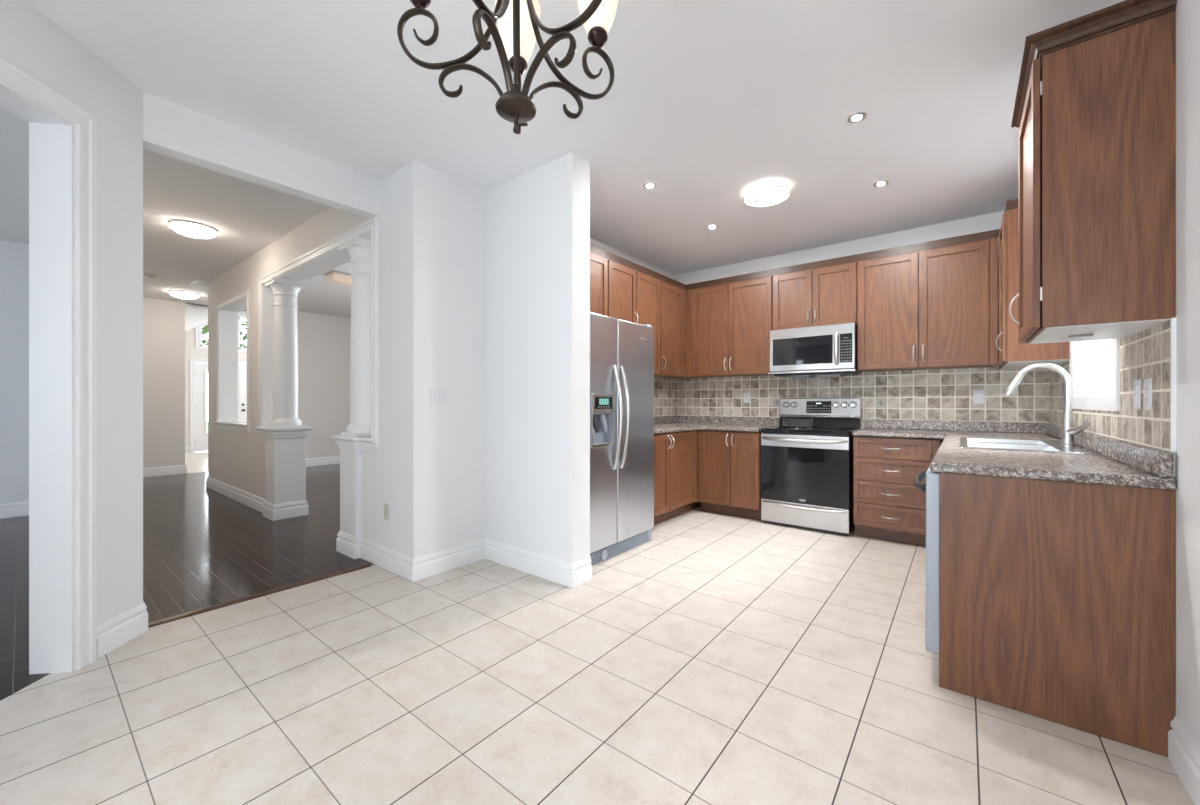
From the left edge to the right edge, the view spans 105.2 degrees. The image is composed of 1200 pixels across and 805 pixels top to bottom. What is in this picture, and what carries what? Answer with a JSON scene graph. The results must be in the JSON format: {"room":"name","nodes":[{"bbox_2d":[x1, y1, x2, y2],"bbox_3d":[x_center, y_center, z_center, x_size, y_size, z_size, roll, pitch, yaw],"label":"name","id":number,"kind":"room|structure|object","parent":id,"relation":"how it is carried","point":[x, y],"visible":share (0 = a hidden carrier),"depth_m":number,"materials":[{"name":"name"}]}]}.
{"room":"kitchen","nodes":[
{"label":"kitchen","id":0,"kind":"room"},
{"bbox_2d":[0,240,28,503],"bbox_3d":[-7.491,-0.236,2.853,0.120,2.800,5.350,0,0,38],"label":"wall","id":1,"kind":"structure","parent":0,"point":[14,256],"depth_m":4.67,"materials":[{"name":"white paint"}]},
{"bbox_2d":[0,501,28,518],"bbox_3d":[-7.405,1.091,2.849,0.018,0.145,5.250,0,0,38],"label":"baseboard","id":2,"kind":"structure","parent":1,"relation":"attached to","point":[7,510],"depth_m":4.66,"materials":[{"name":"paint"}]},
{"bbox_2d":[0,0,142,624],"bbox_3d":[-2.268,-0.211,1.134,0.155,2.750,2.400,0,0,-7],"label":"wall","id":3,"kind":"structure","parent":0,"point":[32,42],"depth_m":2.18,"materials":[{"name":"paint"}]},
{"bbox_2d":[0,80,74,673],"bbox_3d":[-2.285,-0.024,1.286,0.162,2.375,1.405,0,0,-7],"label":"door frame","id":4,"kind":"structure","parent":3,"relation":"attached to","point":[51,135],"depth_m":1.97,"materials":[{"name":"paint"}]},
{"bbox_2d":[0,56,96,669],"bbox_3d":[-2.197,-0.066,1.296,0.022,2.460,1.575,0,0,-7],"label":"trim","id":5,"kind":"structure","parent":3,"relation":"attached to","point":[85,122],"depth_m":2.03,"materials":[{"name":"paint"}]},
{"bbox_2d":[97,601,147,658],"bbox_3d":[-2.320,1.091,2.257,0.077,0.145,0.357,0,0,-20],"label":"baseboard","id":6,"kind":"structure","parent":3,"relation":"attached to","point":[122,628],"depth_m":2.20,"materials":[{"name":"paint"}]},
{"bbox_2d":[143,297,184,467],"bbox_3d":[-7.244,-0.236,7.054,0.120,2.800,1.274,0,0,38],"label":"wall","id":7,"kind":"structure","parent":0,"point":[163,320],"depth_m":7.31,"materials":[{"name":"beige paint"}]},
{"bbox_2d":[143,465,186,476],"bbox_3d":[-7.231,1.091,7.056,0.138,0.145,1.292,0,0,38],"label":"baseboard","id":8,"kind":"structure","parent":7,"relation":"attached to","point":[177,469],"depth_m":7.31,"materials":[{"name":"paint"}]},
{"bbox_2d":[0,107,351,317],"bbox_3d":[-4.526,-1.686,3.627,8.600,0.100,10.250,0,0,38],"label":"ceiling","id":9,"kind":"structure","parent":0,"point":[247,217],"depth_m":4.08,"materials":[{"name":"white paint"}]},
{"bbox_2d":[145,273,156,277],"bbox_3d":[-5.747,-1.617,5.868,0.110,0.038,0.110,0,0,38],"label":"smoke detector","id":10,"kind":"object","parent":9,"relation":"attached to","point":[146,274],"visible":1,"depth_m":5.84,"materials":[{"name":"beige plastic"}]},
{"bbox_2d":[169,290,198,298],"bbox_3d":[-6.192,-1.593,6.835,0.336,0.086,0.336,0,0,38],"label":"dome light","id":11,"kind":"object","parent":9,"relation":"attached to","point":[176,293],"visible":1,"depth_m":6.75,"materials":[{"name":"glass"}]},
{"bbox_2d":[169,220,216,237],"bbox_3d":[-3.785,-1.593,4.271,0.336,0.086,0.336,0,0,38],"label":"dome light","id":12,"kind":"object","parent":9,"relation":"attached to","point":[188,228],"visible":1,"depth_m":4.19,"materials":[{"name":"glass"}]},
{"bbox_2d":[189,279,210,286],"bbox_3d":[-5.411,-1.630,6.291,0.320,0.012,0.280,0,0,38],"label":"ceiling vent","id":13,"kind":"object","parent":9,"relation":"in","point":[194,282],"visible":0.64,"depth_m":6.22,"materials":[{"name":"metal"}]},
{"bbox_2d":[324,270,351,286],"bbox_3d":[-3.301,-1.581,5.892,0.330,0.110,0.340,0,0,38],"label":"ceiling light","id":14,"kind":"object","parent":9,"relation":"attached to","point":[336,277],"visible":0.71,"depth_m":5.78,"materials":[{"name":"beige glass"}]},
{"bbox_2d":[185,311,246,452],"bbox_3d":[-9.053,-0.786,11.393,0.150,3.900,3.520,0,0,38],"label":"wall","id":15,"kind":"structure","parent":0,"point":[191,352],"depth_m":10.66,"materials":[{"name":"beige paint"}]},
{"bbox_2d":[190,359,246,452],"bbox_3d":[-8.948,0.071,11.386,0.123,2.185,1.870,0,0,38],"label":"door","id":16,"kind":"structure","parent":15,"relation":"in","point":[198,368],"depth_m":10.83,"materials":[{"name":"paint"}]},
{"bbox_2d":[195,313,246,352],"bbox_3d":[-9.007,-1.736,11.433,0.172,0.970,1.670,0,0,38],"label":"window","id":17,"kind":"structure","parent":15,"relation":"in","point":[198,335],"depth_m":10.86,"materials":[{"name":"beige paint"}]},
{"bbox_2d":[185,304,246,330],"bbox_3d":[-7.428,-2.146,10.102,4.000,1.180,3.520,0,0,38],"label":"ceiling","id":18,"kind":"structure","parent":0,"point":[195,315],"depth_m":8.43,"materials":[{"name":"paint"}]},
{"bbox_2d":[143,91,379,218],"bbox_3d":[-1.994,-1.486,2.843,0.110,0.300,1.209,0,0,38],"label":"wall header","id":19,"kind":"structure","parent":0,"point":[170,129],"depth_m":2.70,"materials":[{"name":"paint"}]},
{"bbox_2d":[208,206,369,498],"bbox_3d":[-3.471,-0.236,4.915,4.790,2.800,0.200,0,0,38],"label":"wall","id":20,"kind":"structure","parent":0,"point":[239,456],"depth_m":5.15,"materials":[{"name":"beige paint"}]},
{"bbox_2d":[214,421,249,432],"bbox_3d":[-4.435,0.293,5.671,1.380,0.094,0.256,0,0,38],"label":"sill","id":21,"kind":"structure","parent":20,"relation":"attached to","point":[242,426],"depth_m":5.56,"materials":[{"name":"paint"}]},
{"bbox_2d":[218,296,246,420],"bbox_3d":[-4.430,-0.481,5.677,1.260,1.470,0.206,0,0,38],"label":"lining","id":22,"kind":"object","parent":20,"relation":"attached to","point":[228,314],"visible":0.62,"depth_m":6.05,"materials":[{"name":"paint"}]},
{"bbox_2d":[216,290,248,423],"bbox_3d":[-4.497,-0.507,5.593,1.362,1.521,0.015,0,0,38],"label":"trim","id":23,"kind":"structure","parent":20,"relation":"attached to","point":[246,293],"depth_m":5.43,"materials":[{"name":"paint"}]},
{"bbox_2d":[206,477,264,512],"bbox_3d":[-4.308,1.091,5.580,2.688,0.145,0.236,0,0,38],"label":"baseboard","id":24,"kind":"structure","parent":20,"relation":"attached to","point":[253,501],"depth_m":5.42,"materials":[{"name":"paint"}]},
{"bbox_2d":[255,427,265,435],"bbox_3d":[-3.483,0.307,4.916,0.310,0.097,0.275,0,0,38],"label":"trim ledge","id":25,"kind":"object","parent":20,"relation":"attached to","point":[257,428],"visible":0.3,"depth_m":4.87,"materials":[{"name":"paint"}]},
{"bbox_2d":[262,232,370,426],"bbox_3d":[-2.562,-0.481,4.194,2.470,1.540,0.206,0,0,38],"label":"lining","id":26,"kind":"object","parent":20,"relation":"attached to","point":[335,258],"visible":0.33,"depth_m":4.88,"materials":[{"name":"paint"}]},
{"bbox_2d":[258,216,378,438],"bbox_3d":[-2.631,-0.539,4.107,2.640,1.595,0.022,0,0,38],"label":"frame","id":27,"kind":"structure","parent":20,"relation":"attached to","point":[372,225],"depth_m":3.32,"materials":[{"name":"paint"}]},
{"bbox_2d":[297,311,350,458],"bbox_3d":[-4.880,-0.236,8.985,0.120,2.800,2.100,0,0,38],"label":"wall","id":28,"kind":"structure","parent":0,"point":[323,340],"depth_m":8.55,"materials":[{"name":"beige paint"}]},
{"bbox_2d":[306,456,339,466],"bbox_3d":[-4.879,1.091,8.973,0.138,0.145,2.118,0,0,38],"label":"baseboard","id":29,"kind":"structure","parent":28,"relation":"attached to","point":[333,459],"depth_m":8.53,"materials":[{"name":"paint"}]},
{"bbox_2d":[361,160,440,557],"bbox_3d":[-1.501,-0.236,3.351,0.880,2.800,0.200,0,0,38],"label":"wall","id":30,"kind":"structure","parent":0,"point":[408,458],"depth_m":3.11,"materials":[{"name":"paint"}]},
{"bbox_2d":[358,437,378,451],"bbox_3d":[-1.635,0.307,3.448,0.270,0.097,0.275,0,0,38],"label":"trim ledge","id":31,"kind":"object","parent":30,"relation":"attached to","point":[366,443],"visible":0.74,"depth_m":3.33,"materials":[{"name":"paint"}]},
{"bbox_2d":[384,503,388,520],"bbox_3d":[-1.498,0.769,3.215,0.070,0.115,0.008,0,0,38],"label":"outlet","id":32,"kind":"object","parent":30,"relation":"attached to","point":[386,506],"visible":1,"depth_m":3.21,"materials":[{"name":"beige plastic"}]},
{"bbox_2d":[485,152,589,563],"bbox_3d":[-0.465,-0.211,3.241,0.880,2.750,0.173,0,0,38],"label":"wall partition","id":33,"kind":"structure","parent":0,"point":[537,221],"depth_m":3.07,"materials":[{"name":"paint"}]},
{"bbox_2d":[441,172,674,549],"bbox_3d":[-0.132,-0.236,4.472,0.130,2.800,3.260,0,0,38],"label":"wall","id":34,"kind":"structure","parent":0,"point":[462,203],"depth_m":3.29,"materials":[{"name":"paint"}]},
{"bbox_2d":[430,388,445,404],"bbox_3d":[-1.104,-0.038,3.135,0.010,0.115,0.118,0,0,38],"label":"light switch","id":35,"kind":"object","parent":34,"relation":"attached to","point":[437,396],"visible":1,"depth_m":3.13,"materials":[{"name":"white plastic"}]},
{"bbox_2d":[590,252,607,315],"bbox_3d":[-0.305,-0.992,3.849,0.371,0.592,0.847,0,0,38],"label":"upper cabinet","id":36,"kind":"object","parent":34,"relation":"attached to","point":[598,264],"visible":0.08,"depth_m":4.00,"materials":[{"name":"brown wood"}]},
{"bbox_2d":[608,259,637,322],"bbox_3d":[0.099,-0.992,4.359,0.371,0.592,0.448,0,0,38],"label":"upper cabinet","id":37,"kind":"object","parent":34,"relation":"attached to","point":[621,278],"visible":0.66,"depth_m":4.26,"materials":[{"name":"brown wood"}]},
{"bbox_2d":[635,270,659,374],"bbox_3d":[0.380,-0.791,4.712,0.371,0.994,0.450,0,0,38],"label":"upper cabinet","id":38,"kind":"object","parent":34,"relation":"attached to","point":[647,287],"visible":0.37,"depth_m":4.66,"materials":[{"name":"brown wood"}]},
{"bbox_2d":[654,377,674,415],"bbox_3d":[0.395,-0.027,5.025,0.008,0.542,1.740,0,0,38],"label":"backsplash","id":39,"kind":"structure","parent":34,"relation":"attached to","point":[664,388],"depth_m":5.49,"materials":[{"name":"tile"}]},
{"bbox_2d":[654,280,693,378],"bbox_3d":[0.797,-0.791,5.237,0.371,0.994,0.888,0,0,38],"label":"upper cabinet","id":40,"kind":"object","parent":34,"relation":"attached to","point":[672,298],"visible":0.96,"depth_m":5.01,"materials":[{"name":"brown wood"}]},
{"bbox_2d":[25,0,1124,274],"bbox_3d":[-0.236,-1.609,1.861,4.065,0.045,7.720,0,0,38],"label":"ceiling","id":41,"kind":"structure","parent":0,"point":[708,102],"depth_m":2.39,"materials":[{"name":"paint"}]},
{"bbox_2d":[397,0,617,134],"bbox_3d":[-0.197,-1.146,1.188,0.606,0.878,0.623,0,0,38],"label":"chandelier","id":42,"kind":"object","parent":41,"relation":"hanging from","point":[519,22],"visible":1,"depth_m":1.20,"materials":[{"name":"metal"}]},
{"bbox_2d":[643,182,655,188],"bbox_3d":[0.363,-1.581,3.351,0.096,0.008,0.096,0,0,38],"label":"recessed light","id":43,"kind":"object","parent":41,"relation":"in","point":[650,185],"visible":1,"depth_m":3.34,"materials":[{"name":"white glass"}]},
{"bbox_2d":[707,225,717,228],"bbox_3d":[1.013,-1.581,4.137,0.096,0.008,0.096,0,0,38],"label":"recessed light","id":44,"kind":"object","parent":41,"relation":"in","point":[709,226],"visible":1,"depth_m":4.12,"materials":[{"name":"white glass"}]},
{"bbox_2d":[743,181,789,205],"bbox_3d":[1.242,-1.549,3.420,0.330,0.073,0.330,0,0,38],"label":"ceiling light","id":45,"kind":"object","parent":41,"relation":"attached to","point":[767,193],"visible":1,"depth_m":3.35,"materials":[{"name":"white glass"}]},
{"bbox_2d":[745,188,788,205],"bbox_3d":[1.242,-1.526,3.420,0.310,0.006,0.310,0,0,38],"label":"diffuser","id":46,"kind":"object","parent":45,"relation":"attached to","point":[755,196],"depth_m":3.39,"materials":[{"name":"white glass"}]},
{"bbox_2d":[847,112,866,122],"bbox_3d":[1.429,-1.581,2.550,0.096,0.008,0.096,0,0,38],"label":"recessed light","id":47,"kind":"object","parent":41,"relation":"in","point":[859,116],"visible":1,"depth_m":2.54,"materials":[{"name":"white glass"}]},
{"bbox_2d":[873,180,888,186],"bbox_3d":[2.034,-1.581,3.320,0.096,0.008,0.096,0,0,38],"label":"recessed light","id":48,"kind":"object","parent":41,"relation":"in","point":[884,182],"visible":1,"depth_m":3.31,"materials":[{"name":"white glass"}]},
{"bbox_2d":[0,451,1193,804],"bbox_3d":[-5.307,1.204,4.260,14.990,0.080,10.270,0,0,38],"label":"floor","id":49,"kind":"structure","parent":0,"point":[714,658],"depth_m":1.87,"materials":[{"name":"tile"}]},
{"bbox_2d":[148,563,370,627],"bbox_3d":[-1.998,1.157,2.826,0.045,0.014,1.141,0,0,38],"label":"trim","id":50,"kind":"structure","parent":49,"relation":"on","point":[253,596],"depth_m":2.72,"materials":[{"name":"brown wood"}]},
{"bbox_2d":[259,277,311,520],"bbox_3d":[-3.241,-0.039,4.728,0.366,2.405,0.366,0,0,38],"label":"column","id":51,"kind":"structure","parent":49,"relation":"on","point":[285,436],"depth_m":4.64,"materials":[{"name":"paint"}]},
{"bbox_2d":[331,236,370,558],"bbox_3d":[-1.849,-0.039,3.622,0.366,2.405,0.366,0,0,38],"label":"column","id":52,"kind":"structure","parent":49,"relation":"on","point":[348,541],"depth_m":3.52,"materials":[{"name":"paint"}]},
{"bbox_2d":[360,538,591,587],"bbox_3d":[-0.943,1.091,3.201,1.806,0.145,0.504,0,0,5],"label":"baseboard","id":53,"kind":"structure","parent":49,"relation":"on","point":[568,574],"depth_m":3.13,"materials":[{"name":"paint"}]},
{"bbox_2d":[590,310,653,565],"bbox_3d":[-0.085,0.254,3.713,0.828,1.811,0.908,0,0,38],"label":"refrigerator","id":54,"kind":"object","parent":49,"relation":"on","point":[621,351],"visible":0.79,"depth_m":3.46,"materials":[{"name":"grey metal"}]},
{"bbox_2d":[654,430,699,524],"bbox_3d":[0.653,0.727,4.831,0.651,0.871,1.717,0,0,38],"label":"base cabinet","id":55,"kind":"object","parent":49,"relation":"on","point":[675,453],"visible":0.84,"depth_m":4.50,"materials":[{"name":"brown wood"}]},
{"bbox_2d":[654,415,779,433],"bbox_3d":[0.896,0.223,4.636,1.274,0.125,1.724,0,0,38],"label":"countertop","id":56,"kind":"structure","parent":55,"relation":"on","point":[662,424],"depth_m":5.05,"materials":[{"name":"stone"}]},
{"bbox_2d":[697,430,762,520],"bbox_3d":[1.461,0.727,4.872,0.671,0.871,0.651,0,0,38],"label":"base cabinet","id":57,"kind":"object","parent":49,"relation":"on","point":[728,462],"visible":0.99,"depth_m":4.64,"materials":[{"name":"brown wood"}]},
{"bbox_2d":[761,398,860,535],"bbox_3d":[2.012,0.559,4.388,0.757,1.210,0.666,0,0,38],"label":"range","id":58,"kind":"object","parent":49,"relation":"on","point":[807,464],"visible":0.97,"depth_m":4.22,"materials":[{"name":"silver metal"}]},
{"bbox_2d":[761,426,859,434],"bbox_3d":[2.008,0.261,4.382,0.757,0.034,0.529,0,0,38],"label":"cooktop","id":59,"kind":"object","parent":58,"relation":"in","point":[775,430],"depth_m":4.29,"materials":[{"name":"black glass"}]},
{"bbox_2d":[854,436,942,546],"bbox_3d":[2.587,0.727,3.977,0.599,0.871,0.651,0,0,38],"label":"base cabinet","id":60,"kind":"object","parent":49,"relation":"on","point":[888,504],"visible":0.88,"depth_m":3.78,"materials":[{"name":"brown wood"}]},
{"bbox_2d":[915,466,938,653],"bbox_3d":[1.775,0.727,1.987,0.672,0.871,0.608,0,0,38],"label":"dishwasher","id":61,"kind":"object","parent":49,"relation":"on","point":[931,487],"visible":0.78,"depth_m":1.91,"materials":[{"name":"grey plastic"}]},
{"bbox_2d":[852,419,1176,489],"bbox_3d":[2.204,0.222,2.950,1.296,0.123,2.737,0,0,38],"label":"countertop","id":62,"kind":"structure","parent":61,"relation":"on","point":[1116,462],"depth_m":1.98,"materials":[{"name":"stone"}]},
{"bbox_2d":[960,437,1095,454],"bbox_3d":[2.422,0.322,2.673,0.508,0.164,0.916,0,0,38],"label":"sink","id":63,"kind":"object","parent":62,"relation":"in","point":[1052,446],"visible":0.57,"depth_m":2.68,"materials":[{"name":"silver metal"}]},
{"bbox_2d":[1003,363,1091,445],"bbox_3d":[2.542,0.006,2.590,0.139,0.468,0.395,0,0,-21],"label":"faucet","id":64,"kind":"object","parent":62,"relation":"on","point":[1068,430],"visible":1,"depth_m":2.54,"materials":[{"name":"silver metal"}]},
{"bbox_2d":[939,472,1175,756],"bbox_3d":[1.636,0.724,1.692,0.620,0.877,0.019,0,0,38],"label":"end panel","id":65,"kind":"object","parent":49,"relation":"on","point":[1057,599],"visible":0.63,"depth_m":1.65,"materials":[{"name":"brown wood"}]},
{"bbox_2d":[675,211,1045,439],"bbox_3d":[2.294,-0.211,4.704,3.640,2.750,0.120,0,0,38],"label":"wall","id":66,"kind":"structure","parent":0,"point":[992,221],"depth_m":4.47,"materials":[{"name":"paint"}]},
{"bbox_2d":[686,276,772,377],"bbox_3d":[1.454,-0.791,5.056,0.966,0.994,0.371,0,0,38],"label":"upper cabinet","id":67,"kind":"object","parent":66,"relation":"attached to","point":[729,326],"visible":0.95,"depth_m":4.91,"materials":[{"name":"brown wood"}]},
{"bbox_2d":[590,199,1017,289],"bbox_3d":[1.433,-1.321,3.421,3.088,0.064,2.420,0,0,38],"label":"crown molding","id":68,"kind":"structure","parent":67,"relation":"on","point":[1011,204],"depth_m":4.22,"materials":[{"name":"brown wood"}]},
{"bbox_2d":[744,393,749,402],"bbox_3d":[1.642,-0.053,5.129,0.070,0.115,0.008,0,0,38],"label":"outlet","id":69,"kind":"object","parent":66,"relation":"attached to","point":[746,395],"visible":1,"depth_m":5.13,"materials":[{"name":"white plastic"}]},
{"bbox_2d":[772,398,779,406],"bbox_3d":[1.897,0.002,4.928,0.090,0.092,0.006,0,0,38],"label":"tile","id":70,"kind":"object","parent":66,"relation":"attached to","point":[775,401],"depth_m":4.93,"materials":[{"name":"stone"}]},
{"bbox_2d":[773,261,856,329],"bbox_3d":[2.130,-1.005,4.519,0.754,0.566,0.371,0,0,38],"label":"upper cabinet","id":71,"kind":"object","parent":66,"relation":"attached to","point":[827,295],"visible":0.87,"depth_m":4.38,"materials":[{"name":"brown wood"}]},
{"bbox_2d":[768,323,861,378],"bbox_3d":[2.093,-0.481,4.477,0.770,0.474,0.467,0,0,38],"label":"microwave","id":72,"kind":"object","parent":71,"relation":"attached to","point":[825,351],"visible":0.99,"depth_m":4.32,"materials":[{"name":"silver metal"}]},
{"bbox_2d":[675,367,1049,427],"bbox_3d":[2.246,-0.027,4.660,3.344,0.542,0.008,0,0,38],"label":"backsplash","id":73,"kind":"structure","parent":66,"relation":"attached to","point":[934,394],"depth_m":4.24,"materials":[{"name":"tile"}]},
{"bbox_2d":[876,398,886,407],"bbox_3d":[2.652,0.002,4.328,0.090,0.092,0.006,0,0,38],"label":"tile","id":74,"kind":"object","parent":66,"relation":"attached to","point":[880,402],"depth_m":4.33,"materials":[{"name":"stone"}]},
{"bbox_2d":[857,237,997,371],"bbox_3d":[2.807,-0.791,3.982,0.967,0.994,0.371,0,0,38],"label":"upper cabinet","id":75,"kind":"object","parent":66,"relation":"attached to","point":[935,308],"visible":1,"depth_m":3.84,"materials":[{"name":"brown wood"}]},
{"bbox_2d":[973,390,983,403],"bbox_3d":[3.207,-0.048,3.885,0.070,0.115,0.010,0,0,38],"label":"light switch","id":76,"kind":"object","parent":66,"relation":"attached to","point":[978,395],"visible":1,"depth_m":3.88,"materials":[{"name":"white plastic"}]},
{"bbox_2d":[1076,0,1199,749],"bbox_3d":[1.259,-0.211,0.596,0.150,2.750,7.600,0,0,38],"label":"wall","id":77,"kind":"structure","parent":0,"point":[1187,454],"depth_m":1.42,"materials":[{"name":"paint"}]},
{"bbox_2d":[996,209,1069,369],"bbox_3d":[3.122,-0.779,3.362,0.371,1.018,0.932,0,0,38],"label":"upper cabinet","id":78,"kind":"object","parent":77,"relation":"attached to","point":[1013,354],"visible":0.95,"depth_m":3.07,"materials":[{"name":"brown wood"}]},
{"bbox_2d":[1009,0,1176,343],"bbox_3d":[1.911,-0.806,1.840,0.375,1.068,0.686,0,0,38],"label":"upper cabinet","id":79,"kind":"object","parent":77,"relation":"attached to","point":[1094,111],"visible":1,"depth_m":1.60,"materials":[{"name":"brown wood"}]},
{"bbox_2d":[1068,334,1093,338],"bbox_3d":[1.940,-0.267,1.850,0.072,0.010,0.072,0,0,38],"label":"puck light","id":80,"kind":"object","parent":79,"relation":"attached to","point":[1078,335],"visible":1,"depth_m":1.83,"materials":[{"name":"silver metal"}]},
{"bbox_2d":[1070,339,1119,410],"bbox_3d":[2.671,-0.559,2.399,0.162,1.195,1.130,0,0,38],"label":"window","id":81,"kind":"structure","parent":77,"relation":"in","point":[1093,356],"depth_m":2.72,"materials":[{"name":"paint"}]},
{"bbox_2d":[1050,320,1174,476],"bbox_3d":[2.717,-0.022,2.558,0.008,0.532,2.698,0,0,38],"label":"backsplash","id":82,"kind":"structure","parent":77,"relation":"attached to","point":[1145,354],"depth_m":1.79,"materials":[{"name":"tile"}]},
{"bbox_2d":[1134,379,1140,408],"bbox_3d":[2.095,-0.031,1.790,0.010,0.115,0.070,0,0,38],"label":"light switch","id":83,"kind":"object","parent":77,"relation":"attached to","point":[1137,383],"visible":1,"depth_m":1.78,"materials":[{"name":"white plastic"}]},
{"bbox_2d":[1144,379,1151,409],"bbox_3d":[2.012,-0.029,1.684,0.008,0.115,0.070,0,0,38],"label":"outlet","id":84,"kind":"object","parent":77,"relation":"attached to","point":[1147,382],"visible":1,"depth_m":1.67,"materials":[{"name":"white plastic"}]},
{"bbox_2d":[1170,318,1175,451],"bbox_3d":[1.874,-0.060,1.499,0.010,0.442,0.010,0,0,38],"label":"trim","id":85,"kind":"structure","parent":77,"relation":"attached to","point":[1172,320],"depth_m":1.50,"materials":[{"name":"paint"}]},
{"bbox_2d":[1168,716,1199,804],"bbox_3d":[0.394,1.091,-0.358,0.018,0.145,4.730,0,0,38],"label":"baseboard","id":86,"kind":"structure","parent":77,"relation":"attached to","point":[1183,753],"depth_m":1.39,"materials":[{"name":"paint"}]},
{"label":"outside","id":87,"kind":"structure","parent":0,"visible":0},
{"bbox_3d":[-20.015,1.349,18.453,25.700,0.130,28.000,0,0,38],"label":"ground","id":88,"kind":"structure","parent":87,"visible":0},
{"bbox_2d":[200,317,246,365],"bbox_3d":[-12.804,-2.017,16.057,4.485,6.614,4.878,0,0,38],"label":"tree","id":89,"kind":"object","parent":88,"relation":"on","point":[204,329],"visible":0.02,"depth_m":15.86,"materials":[{"name":"green plant"}]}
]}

